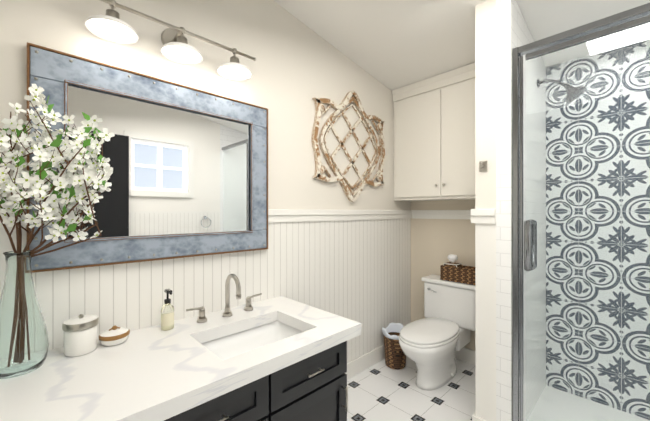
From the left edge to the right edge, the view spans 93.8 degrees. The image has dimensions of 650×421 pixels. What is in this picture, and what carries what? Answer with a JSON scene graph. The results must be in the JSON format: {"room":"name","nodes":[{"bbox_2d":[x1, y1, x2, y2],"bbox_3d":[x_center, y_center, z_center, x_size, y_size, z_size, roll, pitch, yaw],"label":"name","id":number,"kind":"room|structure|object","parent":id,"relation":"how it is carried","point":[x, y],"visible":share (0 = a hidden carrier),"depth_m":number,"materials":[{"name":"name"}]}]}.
{"room":"bathroom","nodes":[
{"label":"bathroom","id":0,"kind":"room"},
{"bbox_2d":[0,0,410,362],"bbox_3d":[-0.290,-0.242,2.165,3.468,3.250,0.150,0,0,-44],"label":"wall","id":1,"kind":"structure","parent":0,"point":[359,271],"depth_m":1.98,"materials":[{"name":"paint"}]},
{"bbox_2d":[27,42,267,272],"bbox_3d":[-0.770,-0.207,1.571,1.101,0.896,0.038,0,0,-44],"label":"mirror","id":2,"kind":"object","parent":1,"relation":"attached to","point":[188,176],"visible":0.94,"depth_m":1.51,"materials":[{"name":"grey metal"}]},
{"bbox_2d":[84,0,255,80],"bbox_3d":[-0.712,-0.858,1.509,0.831,0.180,0.209,0,0,-44],"label":"sconce","id":3,"kind":"object","parent":1,"relation":"attached to","point":[110,26],"visible":1,"depth_m":1.46,"materials":[{"name":"white glass"}]},
{"bbox_2d":[268,209,411,222],"bbox_3d":[0.266,0.030,2.577,1.793,0.087,0.026,0,0,-44],"label":"trim","id":4,"kind":"structure","parent":1,"relation":"attached to","point":[274,215],"depth_m":2.36,"materials":[{"name":"white wood"}]},
{"bbox_2d":[311,91,384,201],"bbox_3d":[0.232,-0.541,2.536,0.886,0.924,0.036,0,0,-44],"label":"wall art","id":5,"kind":"object","parent":1,"relation":"attached to","point":[351,194],"visible":0.98,"depth_m":2.49,"materials":[{"name":"brown wood"}]},
{"bbox_2d":[412,210,467,218],"bbox_3d":[1.250,0.030,2.830,0.026,0.087,0.934,0,0,-44],"label":"trim","id":6,"kind":"structure","parent":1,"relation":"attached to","point":[417,214],"depth_m":2.96,"materials":[{"name":"white wood"}]},
{"bbox_2d":[468,209,495,223],"bbox_3d":[1.229,0.030,2.161,0.886,0.087,0.048,0,0,-44],"label":"trim","id":7,"kind":"structure","parent":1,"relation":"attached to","point":[486,216],"depth_m":1.82,"materials":[{"name":"white wood"}]},
{"bbox_2d":[345,345,384,379],"bbox_3d":[0.288,1.319,2.601,1.728,0.130,0.020,0,0,-44],"label":"baseboard","id":8,"kind":"structure","parent":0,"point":[358,365],"depth_m":2.66,"materials":[{"name":"white wood"}]},
{"bbox_2d":[347,356,474,420],"bbox_3d":[0.661,1.432,1.174,3.468,0.100,2.895,0,0,-44],"label":"floor","id":9,"kind":"structure","parent":0,"point":[380,391],"depth_m":2.27,"materials":[{"name":"tile"}]},
{"bbox_2d":[156,318,355,420],"bbox_3d":[-0.604,1.004,1.276,1.385,0.756,0.690,0,0,-44],"label":"bathroom vanity","id":10,"kind":"object","parent":9,"relation":"on","point":[314,387],"depth_m":1.34,"materials":[{"name":"black"}]},
{"bbox_2d":[0,296,360,420],"bbox_3d":[-0.590,0.597,1.287,1.480,0.056,0.696,0,0,-44],"label":"countertop","id":11,"kind":"structure","parent":10,"relation":"on","point":[156,372],"depth_m":1.11,"materials":[{"name":"white stone"}]},
{"bbox_2d":[0,84,114,378],"bbox_3d":[-1.050,0.021,1.070,0.493,1.085,0.290,0,0,-44],"label":"vase","id":12,"kind":"object","parent":11,"relation":"on","point":[24,343],"visible":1,"depth_m":1.07,"materials":[{"name":"clear glass"}]},
{"bbox_2d":[62,314,98,356],"bbox_3d":[-0.990,0.493,1.235,0.116,0.151,0.116,0,0,-44],"label":"jar","id":13,"kind":"object","parent":11,"relation":"on","point":[80,334],"visible":1,"depth_m":1.20,"materials":[{"name":"white ceramic"}]},
{"bbox_2d":[99,325,129,345],"bbox_3d":[-0.914,0.532,1.321,0.112,0.072,0.112,0,0,-44],"label":"dish","id":14,"kind":"object","parent":11,"relation":"on","point":[114,335],"visible":1,"depth_m":1.29,"materials":[{"name":"white ceramic"}]},
{"bbox_2d":[161,289,173,330],"bbox_3d":[-0.754,0.473,1.465,0.059,0.190,0.085,0,0,-44],"label":"soap dispenser","id":15,"kind":"object","parent":11,"relation":"on","point":[167,316],"visible":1,"depth_m":1.45,"materials":[{"name":"clear glass"}]},
{"bbox_2d":[186,274,261,322],"bbox_3d":[-0.497,0.450,1.624,0.432,0.238,0.174,0,0,-44],"label":"faucet","id":16,"kind":"object","parent":11,"relation":"on","point":[249,313],"depth_m":1.64,"materials":[{"name":"silver metal"}]},
{"bbox_2d":[201,321,301,360],"bbox_3d":[-0.332,0.701,1.451,0.544,0.150,0.394,0,0,-44],"label":"sink","id":17,"kind":"object","parent":11,"relation":"in","point":[227,345],"depth_m":1.62,"materials":[{"name":"white ceramic"}]},
{"bbox_2d":[382,322,405,369],"bbox_3d":[0.634,1.207,2.740,0.244,0.350,0.244,0,0,-44],"label":"basket","id":18,"kind":"object","parent":9,"relation":"on","point":[395,357],"visible":0.79,"depth_m":2.67,"materials":[{"name":"wicker"}]},
{"bbox_2d":[399,274,474,390],"bbox_3d":[0.928,1.003,2.544,0.855,0.762,0.500,0,0,-44],"label":"toilet","id":19,"kind":"object","parent":9,"relation":"on","point":[434,339],"visible":0.9,"depth_m":2.51,"materials":[{"name":"white ceramic"}]},
{"bbox_2d":[440,254,474,284],"bbox_3d":[1.205,0.505,2.707,0.150,0.230,0.300,0,0,-44],"label":"basket","id":20,"kind":"object","parent":19,"relation":"on","point":[452,270],"visible":0.81,"depth_m":2.68,"materials":[{"name":"wicker"}]},
{"bbox_2d":[411,200,474,350],"bbox_3d":[1.337,-0.241,2.866,0.150,3.250,1.095,0,0,-44],"label":"wall","id":21,"kind":"structure","parent":0,"point":[435,243],"depth_m":3.00,"materials":[{"name":"beige paint"}]},
{"bbox_2d":[391,63,474,200],"bbox_3d":[1.108,-0.639,2.727,0.370,1.065,0.975,0,0,-44],"label":"upper cabinet","id":22,"kind":"object","parent":21,"relation":"attached to","point":[434,138],"visible":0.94,"depth_m":2.65,"materials":[{"name":"white wood"}]},
{"bbox_2d":[455,347,474,364],"bbox_3d":[1.252,1.319,2.831,0.018,0.130,0.934,0,0,-44],"label":"baseboard","id":23,"kind":"structure","parent":21,"relation":"attached to","point":[466,355],"depth_m":2.78,"materials":[{"name":"white wood"}]},
{"bbox_2d":[274,0,649,90],"bbox_3d":[0.661,-1.435,1.177,3.468,0.675,2.895,0,0,-44],"label":"ceiling","id":24,"kind":"structure","parent":0,"point":[391,45],"depth_m":2.10,"materials":[{"name":"white paint"}]},
{"bbox_2d":[475,0,495,420],"bbox_3d":[1.294,-0.242,2.145,0.912,3.250,0.116,0,0,-44],"label":"wall","id":25,"kind":"structure","parent":0,"point":[485,198],"depth_m":1.83,"materials":[{"name":"paint"}]},
{"bbox_2d":[472,412,485,420],"bbox_3d":[1.245,1.318,2.170,0.910,0.130,0.042,0,0,-44],"label":"baseboard","id":26,"kind":"structure","parent":25,"relation":"attached to","point":[474,418],"depth_m":1.85,"materials":[{"name":"white wood"}]},
{"bbox_2d":[479,161,486,170],"bbox_3d":[0.936,-0.272,1.816,0.058,0.060,0.044,0,0,-44],"label":"robe hook","id":27,"kind":"object","parent":25,"relation":"attached to","point":[482,165],"visible":1,"depth_m":1.82,"materials":[{"name":"silver metal"}]},
{"bbox_2d":[496,0,533,420],"bbox_3d":[1.361,-0.242,2.075,0.912,3.250,0.078,0,0,-44],"label":"wall tiles","id":28,"kind":"structure","parent":25,"relation":"attached to","point":[512,30],"depth_m":1.76,"materials":[{"name":"white tile"}]},
{"bbox_2d":[512,3,649,420],"bbox_3d":[1.585,0.176,1.249,0.144,2.218,1.418,0,0,-44],"label":"shower door","id":29,"kind":"object","parent":25,"relation":"attached to","point":[587,245],"visible":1,"depth_m":1.53,"materials":[{"name":"clear glass"}]}
]}

